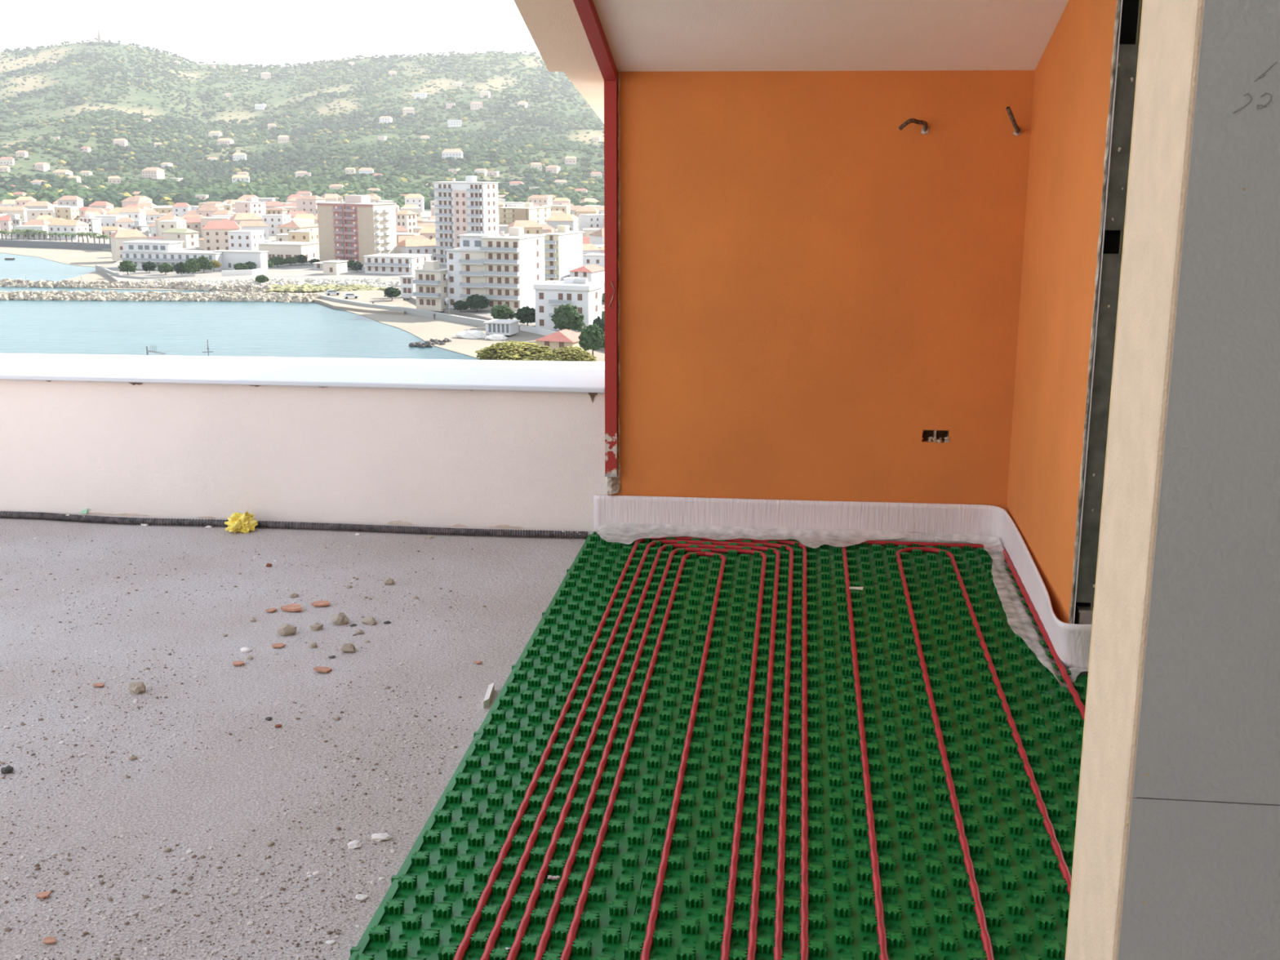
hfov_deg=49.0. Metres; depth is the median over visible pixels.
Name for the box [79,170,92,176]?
house
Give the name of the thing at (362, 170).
house
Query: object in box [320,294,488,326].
wall
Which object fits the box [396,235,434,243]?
house
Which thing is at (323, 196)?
house
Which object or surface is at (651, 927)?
pipe
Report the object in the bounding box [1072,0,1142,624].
frame
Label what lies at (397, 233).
house
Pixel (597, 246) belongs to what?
house
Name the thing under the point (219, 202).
house
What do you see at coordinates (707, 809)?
mat
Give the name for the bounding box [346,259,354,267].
tree
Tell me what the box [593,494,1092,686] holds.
strip
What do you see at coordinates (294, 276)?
wall
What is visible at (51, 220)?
house
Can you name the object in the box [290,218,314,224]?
house
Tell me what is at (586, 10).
door frame
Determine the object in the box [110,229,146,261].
house
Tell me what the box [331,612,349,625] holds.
stone
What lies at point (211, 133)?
house
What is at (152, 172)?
house
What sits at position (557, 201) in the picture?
house
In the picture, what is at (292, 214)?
house
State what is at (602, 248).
house
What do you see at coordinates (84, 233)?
palm tree
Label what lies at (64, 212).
house
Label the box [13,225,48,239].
house
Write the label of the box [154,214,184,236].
house
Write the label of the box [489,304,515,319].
tree
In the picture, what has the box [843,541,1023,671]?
mat
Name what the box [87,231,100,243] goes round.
palm tree
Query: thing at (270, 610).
shard
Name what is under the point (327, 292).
car
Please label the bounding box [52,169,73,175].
house
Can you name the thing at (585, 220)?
house
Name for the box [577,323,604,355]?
tree
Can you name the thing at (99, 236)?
palm tree
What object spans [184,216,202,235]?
house
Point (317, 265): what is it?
house
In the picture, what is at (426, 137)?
house
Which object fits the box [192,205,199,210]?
house
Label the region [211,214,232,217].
house
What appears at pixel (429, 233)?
house
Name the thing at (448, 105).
house
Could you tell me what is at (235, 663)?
shard
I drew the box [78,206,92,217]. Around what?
house
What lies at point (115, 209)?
house
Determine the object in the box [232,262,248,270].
tree
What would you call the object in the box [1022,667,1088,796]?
mat
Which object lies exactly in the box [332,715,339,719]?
stone
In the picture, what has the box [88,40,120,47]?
clump
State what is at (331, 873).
grit
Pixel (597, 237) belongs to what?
house
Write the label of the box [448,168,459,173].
house
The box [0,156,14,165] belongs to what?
house
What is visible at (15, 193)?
house
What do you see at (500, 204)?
house
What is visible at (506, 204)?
house
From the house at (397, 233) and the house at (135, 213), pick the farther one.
the house at (135, 213)
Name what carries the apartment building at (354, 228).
on the ground
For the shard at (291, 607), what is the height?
0.015 m
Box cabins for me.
[483,319,520,335]
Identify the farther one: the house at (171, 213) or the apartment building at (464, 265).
the house at (171, 213)
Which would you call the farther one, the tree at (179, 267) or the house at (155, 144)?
the house at (155, 144)
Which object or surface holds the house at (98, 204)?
on the ground
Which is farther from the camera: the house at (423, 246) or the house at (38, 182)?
the house at (38, 182)
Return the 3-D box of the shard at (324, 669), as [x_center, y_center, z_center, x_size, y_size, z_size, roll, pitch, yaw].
[-0.947,0.566,4.191,0.044,0.012,0.044,7,15,26]
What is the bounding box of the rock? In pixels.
[408,342,414,346]
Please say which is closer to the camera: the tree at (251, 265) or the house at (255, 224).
the tree at (251, 265)
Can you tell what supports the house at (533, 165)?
on the hills
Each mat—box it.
[348,820,651,959]
[423,646,691,839]
[522,531,718,657]
[623,833,880,959]
[651,653,869,848]
[693,536,853,664]
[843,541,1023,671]
[857,660,1078,861]
[876,845,1072,959]
[971,545,1061,673]
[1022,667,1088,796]
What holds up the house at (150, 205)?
on the ground
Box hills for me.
[0,40,604,210]
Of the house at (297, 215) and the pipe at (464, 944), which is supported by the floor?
the pipe at (464, 944)
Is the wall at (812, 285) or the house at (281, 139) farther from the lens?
the house at (281, 139)
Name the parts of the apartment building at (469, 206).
railing, railing, railing, railing, railing, railing, railing, railing, railing, pink panel, railing, railing, railing, railing, railing, railing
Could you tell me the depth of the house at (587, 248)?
503.65 m
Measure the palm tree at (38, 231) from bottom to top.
4.810 m
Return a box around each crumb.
[240,646,251,652]
[312,870,321,875]
[325,940,335,945]
[347,840,362,848]
[355,893,368,900]
[371,832,391,841]
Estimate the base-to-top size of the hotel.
9.862 m
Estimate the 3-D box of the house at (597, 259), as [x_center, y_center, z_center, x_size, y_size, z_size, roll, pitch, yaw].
[-11.482,-73.425,479.610,14.157,7.300,8.330,4,14,17]
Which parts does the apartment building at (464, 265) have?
railing, railing, railing, railing, cream panel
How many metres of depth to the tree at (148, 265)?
478.25 m
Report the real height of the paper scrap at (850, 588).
0.006 m
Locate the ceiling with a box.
[513,0,1068,123]
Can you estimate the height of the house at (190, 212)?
9.042 m
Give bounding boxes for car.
[324,289,340,295]
[342,293,359,298]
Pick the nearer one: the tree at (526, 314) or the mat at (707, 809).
the mat at (707, 809)
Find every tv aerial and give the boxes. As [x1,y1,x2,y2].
[146,345,166,355]
[202,339,213,355]
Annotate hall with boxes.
[211,249,268,270]
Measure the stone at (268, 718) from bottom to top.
0.008 m
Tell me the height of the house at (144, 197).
11.697 m
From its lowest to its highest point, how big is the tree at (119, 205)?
5.584 m
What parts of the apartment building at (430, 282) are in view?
railing, railing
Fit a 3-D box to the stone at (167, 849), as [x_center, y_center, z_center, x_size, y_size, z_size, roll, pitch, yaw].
[-1.049,0.821,3.117,0.016,0.010,0.014,0,13,-2]
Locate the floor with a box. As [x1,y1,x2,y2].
[0,517,1086,959]
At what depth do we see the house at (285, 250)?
533.26 m
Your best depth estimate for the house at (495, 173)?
1396.41 m
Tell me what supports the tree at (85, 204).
on the ground
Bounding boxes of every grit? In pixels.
[0,535,485,959]
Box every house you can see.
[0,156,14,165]
[0,165,10,172]
[0,199,15,206]
[0,206,12,213]
[0,215,13,231]
[6,206,27,221]
[10,213,22,235]
[13,191,26,195]
[13,196,35,206]
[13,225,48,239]
[15,150,28,157]
[22,200,54,212]
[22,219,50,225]
[26,208,53,221]
[30,179,46,185]
[34,162,49,171]
[35,215,53,219]
[44,217,64,222]
[47,219,89,239]
[49,136,59,141]
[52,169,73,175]
[53,206,79,219]
[57,195,83,208]
[66,175,81,182]
[77,213,102,237]
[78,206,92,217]
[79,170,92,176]
[79,211,102,217]
[80,146,91,152]
[83,208,107,214]
[88,200,113,208]
[94,214,128,226]
[101,226,126,236]
[102,208,112,212]
[107,176,120,183]
[107,212,119,215]
[110,208,124,211]
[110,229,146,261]
[112,138,128,146]
[115,217,134,229]
[118,207,146,225]
[120,196,149,207]
[121,204,139,208]
[124,205,153,209]
[129,220,149,236]
[133,195,152,202]
[137,202,159,208]
[141,167,164,178]
[143,209,160,225]
[146,221,155,228]
[146,236,163,240]
[149,223,186,236]
[152,207,173,213]
[154,142,162,146]
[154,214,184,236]
[157,220,186,236]
[160,162,173,168]
[164,211,173,215]
[171,177,182,181]
[172,202,191,217]
[180,214,203,217]
[183,209,196,214]
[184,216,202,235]
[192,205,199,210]
[195,195,208,199]
[195,206,223,217]
[197,237,204,248]
[198,202,226,206]
[198,203,223,208]
[200,217,230,236]
[201,221,241,250]
[205,201,223,204]
[207,157,217,160]
[208,130,222,138]
[211,209,235,215]
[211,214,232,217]
[216,137,234,146]
[219,204,231,211]
[226,199,247,208]
[227,230,264,250]
[229,212,263,222]
[231,174,249,182]
[232,152,246,160]
[236,220,269,239]
[237,171,248,174]
[237,195,259,201]
[254,103,266,110]
[257,197,275,201]
[257,241,319,260]
[260,72,271,79]
[262,213,290,235]
[265,201,284,208]
[266,207,287,214]
[267,123,276,129]
[274,206,297,212]
[275,233,288,241]
[276,220,318,234]
[277,135,288,143]
[284,203,296,207]
[284,210,307,218]
[286,197,297,203]
[287,194,302,199]
[287,230,319,249]
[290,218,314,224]
[291,213,317,224]
[295,171,307,177]
[295,195,325,215]
[296,191,311,195]
[298,172,311,176]
[311,260,327,270]
[320,193,342,201]
[324,195,337,202]
[328,184,343,189]
[345,167,355,173]
[358,167,373,173]
[363,253,431,275]
[365,194,381,200]
[366,187,380,192]
[370,195,380,202]
[377,136,386,140]
[377,200,394,203]
[378,115,392,123]
[388,71,396,76]
[395,210,417,233]
[395,226,408,232]
[396,232,420,236]
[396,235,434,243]
[396,238,436,260]
[398,275,415,297]
[400,207,420,217]
[402,106,414,115]
[402,204,418,207]
[404,193,424,212]
[413,93,426,98]
[413,226,422,233]
[417,216,425,223]
[417,222,435,227]
[417,226,435,239]
[420,135,429,139]
[422,220,435,222]
[427,215,435,220]
[430,200,434,210]
[431,206,435,216]
[441,148,462,159]
[445,102,455,108]
[447,120,461,127]
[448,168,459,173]
[453,81,462,86]
[470,101,482,110]
[474,168,487,176]
[479,90,490,97]
[488,170,499,176]
[497,198,505,202]
[497,201,504,207]
[498,224,508,234]
[503,202,524,207]
[507,220,542,234]
[509,181,524,186]
[517,101,528,107]
[527,195,553,205]
[530,162,542,170]
[533,276,603,332]
[533,328,583,350]
[539,223,554,232]
[540,228,554,234]
[541,204,570,213]
[546,164,559,173]
[546,214,576,231]
[551,210,564,213]
[551,213,566,215]
[552,197,570,204]
[554,179,567,184]
[559,202,573,205]
[564,155,576,164]
[566,213,577,231]
[568,264,604,283]
[570,205,581,216]
[574,188,587,192]
[575,205,599,229]
[578,213,604,231]
[579,198,599,205]
[582,228,599,236]
[582,236,589,244]
[582,244,600,266]
[582,253,604,267]
[588,228,604,244]
[590,171,602,177]
[591,136,600,141]
[594,206,604,213]
[594,244,604,248]
[600,245,604,253]
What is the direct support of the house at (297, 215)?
on the ground
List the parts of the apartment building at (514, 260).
railing, railing, railing, railing, railing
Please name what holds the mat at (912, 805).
on the floor
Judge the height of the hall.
7.133 m
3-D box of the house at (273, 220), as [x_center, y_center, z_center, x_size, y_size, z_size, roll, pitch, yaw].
[-179.624,-125.893,693.863,10.821,10.400,11.115,2,13,7]
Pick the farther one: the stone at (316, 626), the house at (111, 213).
the house at (111, 213)
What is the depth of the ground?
475.68 m
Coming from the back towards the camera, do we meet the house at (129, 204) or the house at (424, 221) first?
the house at (129, 204)
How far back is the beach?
357.93 m
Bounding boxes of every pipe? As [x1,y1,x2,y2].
[453,536,809,959]
[480,539,794,959]
[506,543,781,959]
[533,547,767,959]
[560,551,726,959]
[841,540,1085,959]
[895,546,1071,959]
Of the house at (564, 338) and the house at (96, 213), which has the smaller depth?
the house at (564, 338)
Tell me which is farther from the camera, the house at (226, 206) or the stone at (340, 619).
the house at (226, 206)
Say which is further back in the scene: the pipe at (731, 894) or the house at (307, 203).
the house at (307, 203)
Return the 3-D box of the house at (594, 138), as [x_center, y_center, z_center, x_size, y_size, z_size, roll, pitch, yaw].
[-55.093,-427.844,1764.968,10.567,9.743,7.637,3,13,11]
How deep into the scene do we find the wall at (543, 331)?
332.73 m
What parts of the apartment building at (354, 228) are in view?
cornice, red panel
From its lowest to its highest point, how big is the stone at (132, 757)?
0.014 m
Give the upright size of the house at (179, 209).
12.164 m
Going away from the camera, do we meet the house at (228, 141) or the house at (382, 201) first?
the house at (382, 201)
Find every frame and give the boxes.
[573,0,620,484]
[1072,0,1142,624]
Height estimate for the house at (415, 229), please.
7.300 m
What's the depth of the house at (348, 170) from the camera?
1424.99 m
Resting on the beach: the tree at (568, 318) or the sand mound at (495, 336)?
the sand mound at (495, 336)
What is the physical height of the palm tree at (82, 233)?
4.937 m
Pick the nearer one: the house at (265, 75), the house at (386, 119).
the house at (386, 119)
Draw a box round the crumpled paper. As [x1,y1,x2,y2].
[224,511,257,533]
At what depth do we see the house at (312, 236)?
552.61 m
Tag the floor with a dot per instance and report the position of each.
(522, 575)
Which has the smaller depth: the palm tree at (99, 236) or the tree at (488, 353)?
the tree at (488, 353)
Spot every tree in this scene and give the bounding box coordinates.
[0,230,7,239]
[5,231,15,239]
[9,228,24,239]
[17,231,28,239]
[23,228,33,239]
[28,232,38,239]
[32,230,45,239]
[37,230,48,239]
[54,232,64,240]
[58,231,71,241]
[66,233,76,241]
[71,232,82,242]
[75,231,88,242]
[82,231,93,242]
[83,201,93,206]
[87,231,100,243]
[93,235,105,243]
[98,234,109,244]
[116,201,122,207]
[117,259,137,275]
[142,261,156,272]
[157,262,173,275]
[172,262,186,275]
[183,257,200,274]
[195,256,213,272]
[208,260,222,271]
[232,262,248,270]
[244,261,257,269]
[254,275,269,282]
[267,260,274,267]
[268,256,285,266]
[284,256,297,265]
[295,254,307,264]
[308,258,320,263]
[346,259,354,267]
[350,261,363,271]
[383,286,401,300]
[452,300,467,313]
[465,293,489,311]
[475,340,551,360]
[475,342,524,360]
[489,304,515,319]
[514,306,535,325]
[530,351,561,360]
[551,303,585,331]
[551,346,596,361]
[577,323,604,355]
[592,315,604,331]
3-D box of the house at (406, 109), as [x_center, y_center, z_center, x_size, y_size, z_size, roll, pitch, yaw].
[-323.999,-515.459,1966.462,17.193,13.639,12.275,-2,13,-10]
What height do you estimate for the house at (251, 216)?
12.976 m
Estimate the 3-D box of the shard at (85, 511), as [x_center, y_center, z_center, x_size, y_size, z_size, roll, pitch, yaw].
[-2.331,0.129,5.878,0.040,0.024,0.004,2,13,6]
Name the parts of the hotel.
railing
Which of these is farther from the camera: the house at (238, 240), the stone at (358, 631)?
the house at (238, 240)
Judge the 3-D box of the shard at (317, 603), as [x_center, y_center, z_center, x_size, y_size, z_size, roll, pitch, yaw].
[-1.090,0.423,4.795,0.051,0.012,0.055,-8,16,-32]
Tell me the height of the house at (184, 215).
9.013 m
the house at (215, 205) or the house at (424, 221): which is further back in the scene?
the house at (215, 205)
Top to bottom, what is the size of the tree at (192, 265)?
6.340 m
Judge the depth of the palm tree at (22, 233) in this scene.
652.57 m
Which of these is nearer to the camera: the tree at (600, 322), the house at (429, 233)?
the tree at (600, 322)
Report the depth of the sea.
340.62 m
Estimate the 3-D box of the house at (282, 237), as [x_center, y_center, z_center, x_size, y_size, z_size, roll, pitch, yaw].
[-144.600,-99.527,588.902,12.752,7.300,10.772,3,13,10]
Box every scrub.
[0,37,604,209]
[264,284,400,293]
[601,293,604,333]
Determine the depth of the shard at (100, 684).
4.06 m
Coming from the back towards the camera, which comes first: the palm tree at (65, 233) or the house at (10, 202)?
the house at (10, 202)
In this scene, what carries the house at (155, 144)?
on the hills
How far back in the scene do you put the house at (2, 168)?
1448.49 m
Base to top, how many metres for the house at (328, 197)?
11.150 m
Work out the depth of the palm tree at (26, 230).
654.32 m
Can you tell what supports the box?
in the wall at (812, 285)
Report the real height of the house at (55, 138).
8.009 m
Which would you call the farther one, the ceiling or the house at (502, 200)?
the house at (502, 200)
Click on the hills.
(27, 165)
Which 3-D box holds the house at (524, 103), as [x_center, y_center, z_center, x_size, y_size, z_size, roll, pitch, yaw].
[-169.002,-539.771,2022.269,13.658,11.561,9.801,5,14,20]
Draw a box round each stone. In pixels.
[0,764,13,773]
[128,681,146,693]
[128,754,137,759]
[163,847,171,852]
[247,654,253,659]
[249,617,256,622]
[265,716,271,720]
[265,840,275,846]
[266,562,271,567]
[274,724,282,728]
[276,623,297,635]
[288,592,298,597]
[308,641,316,648]
[310,622,324,631]
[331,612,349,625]
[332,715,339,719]
[339,643,355,653]
[355,628,364,634]
[361,615,376,625]
[383,577,394,585]
[426,535,434,538]
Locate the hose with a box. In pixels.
[0,511,587,537]
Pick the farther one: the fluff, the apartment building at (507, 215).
the apartment building at (507, 215)
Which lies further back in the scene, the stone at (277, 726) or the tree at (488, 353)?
the tree at (488, 353)
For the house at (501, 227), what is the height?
9.400 m
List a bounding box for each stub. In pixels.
[898,118,928,134]
[1005,106,1022,136]
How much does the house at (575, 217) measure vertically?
9.241 m
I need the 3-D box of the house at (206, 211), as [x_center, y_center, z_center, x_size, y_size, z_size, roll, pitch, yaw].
[-227.688,-138.841,744.729,12.987,12.042,8.892,2,13,7]
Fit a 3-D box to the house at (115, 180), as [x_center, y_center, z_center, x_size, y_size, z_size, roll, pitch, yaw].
[-476.641,-270.302,1272.245,11.287,10.167,8.141,-4,14,-19]
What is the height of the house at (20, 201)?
12.316 m
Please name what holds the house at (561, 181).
on the hills
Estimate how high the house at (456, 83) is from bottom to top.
10.707 m
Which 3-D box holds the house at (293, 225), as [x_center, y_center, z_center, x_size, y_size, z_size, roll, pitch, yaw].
[-157.555,-114.465,646.335,13.624,10.028,15.504,6,14,22]
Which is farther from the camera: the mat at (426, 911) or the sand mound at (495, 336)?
the sand mound at (495, 336)
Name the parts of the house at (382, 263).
railing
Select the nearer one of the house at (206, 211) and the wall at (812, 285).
the wall at (812, 285)
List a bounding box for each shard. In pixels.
[35,891,51,897]
[43,936,55,943]
[79,508,88,513]
[93,682,104,686]
[232,660,244,665]
[265,607,277,612]
[271,642,285,647]
[280,604,302,611]
[311,600,330,606]
[313,666,332,672]
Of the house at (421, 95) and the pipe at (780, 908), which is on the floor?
the pipe at (780, 908)
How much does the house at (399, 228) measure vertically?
9.023 m
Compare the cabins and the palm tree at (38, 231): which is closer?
the cabins
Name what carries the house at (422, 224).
on the ground
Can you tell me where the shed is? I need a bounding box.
[321,260,348,275]
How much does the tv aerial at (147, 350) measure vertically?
2.120 m
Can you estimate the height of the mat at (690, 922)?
0.036 m
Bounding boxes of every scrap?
[483,682,494,708]
[848,586,863,590]
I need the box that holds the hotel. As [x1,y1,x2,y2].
[120,240,222,271]
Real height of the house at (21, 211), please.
11.133 m
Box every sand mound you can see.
[455,329,487,338]
[484,333,507,340]
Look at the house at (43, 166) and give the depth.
1470.95 m
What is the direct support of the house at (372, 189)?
on the hills
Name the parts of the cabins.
door, door, door, door, door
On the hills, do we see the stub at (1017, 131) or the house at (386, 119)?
the house at (386, 119)
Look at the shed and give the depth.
475.34 m
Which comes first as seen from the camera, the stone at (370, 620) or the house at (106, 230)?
the stone at (370, 620)
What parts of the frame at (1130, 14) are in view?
metal plate, metal plate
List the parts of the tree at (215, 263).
crown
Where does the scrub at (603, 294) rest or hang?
on the ground
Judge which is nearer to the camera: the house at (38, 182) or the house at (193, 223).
the house at (193, 223)
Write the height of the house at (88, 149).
9.079 m
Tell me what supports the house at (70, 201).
on the ground
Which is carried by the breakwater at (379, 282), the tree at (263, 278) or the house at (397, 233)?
the tree at (263, 278)
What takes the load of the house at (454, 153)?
on the hills
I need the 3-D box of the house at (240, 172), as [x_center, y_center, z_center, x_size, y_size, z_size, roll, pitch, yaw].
[-417.652,-319.365,1476.393,10.661,9.798,7.703,1,13,5]
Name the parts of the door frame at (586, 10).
post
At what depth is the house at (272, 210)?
765.36 m
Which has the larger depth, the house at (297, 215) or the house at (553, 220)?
the house at (297, 215)
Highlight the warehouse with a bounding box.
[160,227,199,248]
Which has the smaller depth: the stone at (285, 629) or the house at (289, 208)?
the stone at (285, 629)
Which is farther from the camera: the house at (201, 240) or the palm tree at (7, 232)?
the palm tree at (7, 232)
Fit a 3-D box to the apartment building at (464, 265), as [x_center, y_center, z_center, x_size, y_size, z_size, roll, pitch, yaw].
[-44.586,-55.579,375.664,12.211,19.906,10.931,5,14,20]
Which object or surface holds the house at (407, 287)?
on the ground
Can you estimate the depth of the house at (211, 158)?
1586.59 m
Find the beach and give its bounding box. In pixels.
[0,246,604,361]
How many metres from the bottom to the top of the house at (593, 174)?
10.388 m
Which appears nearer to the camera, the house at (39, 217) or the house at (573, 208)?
the house at (39, 217)
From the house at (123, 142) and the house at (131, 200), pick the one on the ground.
the house at (131, 200)
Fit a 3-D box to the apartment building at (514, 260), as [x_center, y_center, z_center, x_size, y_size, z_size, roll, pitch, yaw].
[-33.916,-56.553,375.957,11.188,21.734,18.825,5,14,18]
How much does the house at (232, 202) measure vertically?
11.627 m
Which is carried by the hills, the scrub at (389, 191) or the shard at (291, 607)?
the scrub at (389, 191)
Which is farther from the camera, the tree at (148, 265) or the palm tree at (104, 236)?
the palm tree at (104, 236)
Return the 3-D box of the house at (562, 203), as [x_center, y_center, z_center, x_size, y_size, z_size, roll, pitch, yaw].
[-47.235,-172.295,895.659,10.097,9.231,10.924,-5,14,-21]
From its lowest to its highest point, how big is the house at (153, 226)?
8.046 m
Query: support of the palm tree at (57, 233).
on the ground
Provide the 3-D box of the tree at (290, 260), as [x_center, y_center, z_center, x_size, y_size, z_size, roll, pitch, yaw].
[-127.538,-79.817,512.333,5.853,3.485,5.898,1,13,5]
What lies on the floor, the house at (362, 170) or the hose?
the hose
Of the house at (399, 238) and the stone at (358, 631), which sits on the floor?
the stone at (358, 631)
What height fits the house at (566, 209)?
10.400 m
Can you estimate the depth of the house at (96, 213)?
744.53 m
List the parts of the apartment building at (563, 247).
railing, railing, railing, railing, railing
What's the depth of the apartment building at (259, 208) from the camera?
759.59 m
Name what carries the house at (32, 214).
on the ground
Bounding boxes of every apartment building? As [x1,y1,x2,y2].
[234,197,266,217]
[315,195,396,264]
[412,260,449,311]
[432,175,499,265]
[444,233,500,310]
[480,226,546,311]
[498,202,551,224]
[541,225,583,281]
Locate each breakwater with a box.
[0,277,273,293]
[0,289,321,302]
[136,277,400,288]
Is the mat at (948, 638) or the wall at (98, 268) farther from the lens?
the wall at (98, 268)
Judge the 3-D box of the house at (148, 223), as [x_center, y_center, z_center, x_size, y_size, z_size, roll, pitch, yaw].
[-256.097,-135.576,747.374,8.586,4.300,11.091,2,13,9]
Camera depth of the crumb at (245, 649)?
4.35 m
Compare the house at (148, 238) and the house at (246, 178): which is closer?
the house at (148, 238)
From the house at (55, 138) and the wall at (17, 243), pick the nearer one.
the wall at (17, 243)
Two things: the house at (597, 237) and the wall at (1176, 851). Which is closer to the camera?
the wall at (1176, 851)
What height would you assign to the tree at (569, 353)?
6.805 m
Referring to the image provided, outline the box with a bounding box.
[921,430,950,444]
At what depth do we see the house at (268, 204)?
809.56 m
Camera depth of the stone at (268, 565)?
5.24 m
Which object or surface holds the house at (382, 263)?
on the ground
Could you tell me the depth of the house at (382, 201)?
912.89 m
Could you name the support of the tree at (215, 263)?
on the ground
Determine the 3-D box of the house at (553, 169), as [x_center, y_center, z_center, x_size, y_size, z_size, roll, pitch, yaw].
[-87.751,-311.950,1416.256,13.055,11.206,9.378,5,14,20]
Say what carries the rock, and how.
in the sea
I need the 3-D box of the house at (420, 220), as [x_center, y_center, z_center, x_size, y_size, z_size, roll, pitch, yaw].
[-118.668,-132.612,728.217,12.566,8.137,9.287,-9,16,-35]
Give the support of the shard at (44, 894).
on the floor
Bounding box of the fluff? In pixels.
[546,875,559,879]
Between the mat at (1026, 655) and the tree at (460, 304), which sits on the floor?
the mat at (1026, 655)
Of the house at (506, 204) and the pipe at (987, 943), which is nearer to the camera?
the pipe at (987, 943)
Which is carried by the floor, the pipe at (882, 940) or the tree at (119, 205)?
the pipe at (882, 940)
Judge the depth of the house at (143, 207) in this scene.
822.51 m
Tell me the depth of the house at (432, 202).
975.33 m
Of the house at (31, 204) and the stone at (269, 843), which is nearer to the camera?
the stone at (269, 843)
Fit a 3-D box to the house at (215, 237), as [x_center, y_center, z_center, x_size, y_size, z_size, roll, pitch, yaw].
[-172.862,-100.664,580.972,15.274,12.969,12.754,-3,14,-13]
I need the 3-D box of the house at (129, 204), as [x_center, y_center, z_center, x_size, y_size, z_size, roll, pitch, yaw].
[-302.625,-159.982,839.130,11.440,9.554,12.259,5,14,19]
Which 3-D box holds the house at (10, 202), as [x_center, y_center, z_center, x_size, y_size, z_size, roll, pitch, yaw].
[-407.949,-176.920,909.621,13.227,9.636,11.783,-9,16,-35]
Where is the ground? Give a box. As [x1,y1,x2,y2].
[0,209,604,351]
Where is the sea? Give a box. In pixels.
[0,253,479,359]
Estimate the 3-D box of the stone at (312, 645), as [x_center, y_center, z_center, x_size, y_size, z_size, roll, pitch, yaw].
[-1.025,0.515,4.399,0.030,0.018,0.026,10,16,36]
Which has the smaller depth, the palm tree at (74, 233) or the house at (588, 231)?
the house at (588, 231)
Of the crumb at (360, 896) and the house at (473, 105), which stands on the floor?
the crumb at (360, 896)
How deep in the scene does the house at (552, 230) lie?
535.22 m
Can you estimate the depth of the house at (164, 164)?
1494.84 m
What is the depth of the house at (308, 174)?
1383.85 m
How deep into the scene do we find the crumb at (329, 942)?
2.75 m
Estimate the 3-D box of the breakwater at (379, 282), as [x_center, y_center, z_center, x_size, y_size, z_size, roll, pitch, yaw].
[-112.646,-62.184,444.767,90.974,3.733,23.848,2,13,6]
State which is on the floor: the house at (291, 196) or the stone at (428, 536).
the stone at (428, 536)
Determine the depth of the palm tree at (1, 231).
652.01 m
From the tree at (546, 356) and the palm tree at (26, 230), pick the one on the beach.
the tree at (546, 356)
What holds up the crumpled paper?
on the floor
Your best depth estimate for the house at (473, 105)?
1982.76 m
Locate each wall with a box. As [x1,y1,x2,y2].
[0,70,1035,537]
[0,239,111,250]
[95,264,195,279]
[221,267,263,275]
[266,275,396,279]
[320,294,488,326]
[520,324,556,335]
[1006,0,1120,623]
[1065,0,1279,959]
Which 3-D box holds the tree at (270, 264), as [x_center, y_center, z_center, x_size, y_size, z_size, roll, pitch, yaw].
[-132.674,-76.223,497.163,5.707,3.395,5.751,9,16,34]
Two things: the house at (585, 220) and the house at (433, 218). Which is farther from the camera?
the house at (433, 218)
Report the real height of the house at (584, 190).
10.192 m
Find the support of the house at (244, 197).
on the ground
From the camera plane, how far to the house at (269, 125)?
1903.08 m
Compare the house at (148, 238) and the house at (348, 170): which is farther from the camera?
the house at (348, 170)
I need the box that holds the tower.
[97,28,101,42]
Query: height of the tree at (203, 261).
6.044 m
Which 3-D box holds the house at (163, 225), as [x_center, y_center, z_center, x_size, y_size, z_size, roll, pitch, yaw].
[-210.826,-111.693,633.014,8.758,10.400,11.615,1,13,3]
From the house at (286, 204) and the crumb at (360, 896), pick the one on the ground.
the house at (286, 204)
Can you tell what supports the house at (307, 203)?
on the ground
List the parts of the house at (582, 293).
railing, water tank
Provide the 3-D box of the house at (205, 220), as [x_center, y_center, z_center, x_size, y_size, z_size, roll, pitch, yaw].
[-205.355,-123.235,684.390,13.943,9.400,11.992,1,13,4]
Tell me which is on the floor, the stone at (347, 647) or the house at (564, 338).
the stone at (347, 647)
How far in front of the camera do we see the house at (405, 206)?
846.96 m
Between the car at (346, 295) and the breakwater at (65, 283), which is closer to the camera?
the car at (346, 295)
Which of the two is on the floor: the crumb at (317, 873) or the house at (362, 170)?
the crumb at (317, 873)
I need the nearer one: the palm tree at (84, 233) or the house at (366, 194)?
the palm tree at (84, 233)
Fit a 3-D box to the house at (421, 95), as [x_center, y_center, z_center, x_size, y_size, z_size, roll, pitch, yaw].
[-328.916,-573.685,2100.706,17.018,11.300,12.003,1,13,5]
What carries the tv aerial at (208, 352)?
on the roof
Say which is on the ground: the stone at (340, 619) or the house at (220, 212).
the house at (220, 212)
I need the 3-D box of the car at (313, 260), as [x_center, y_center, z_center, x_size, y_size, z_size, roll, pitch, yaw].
[-119.459,-80.043,515.368,4.552,2.580,4.658,10,16,36]
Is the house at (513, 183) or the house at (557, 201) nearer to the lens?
the house at (557, 201)

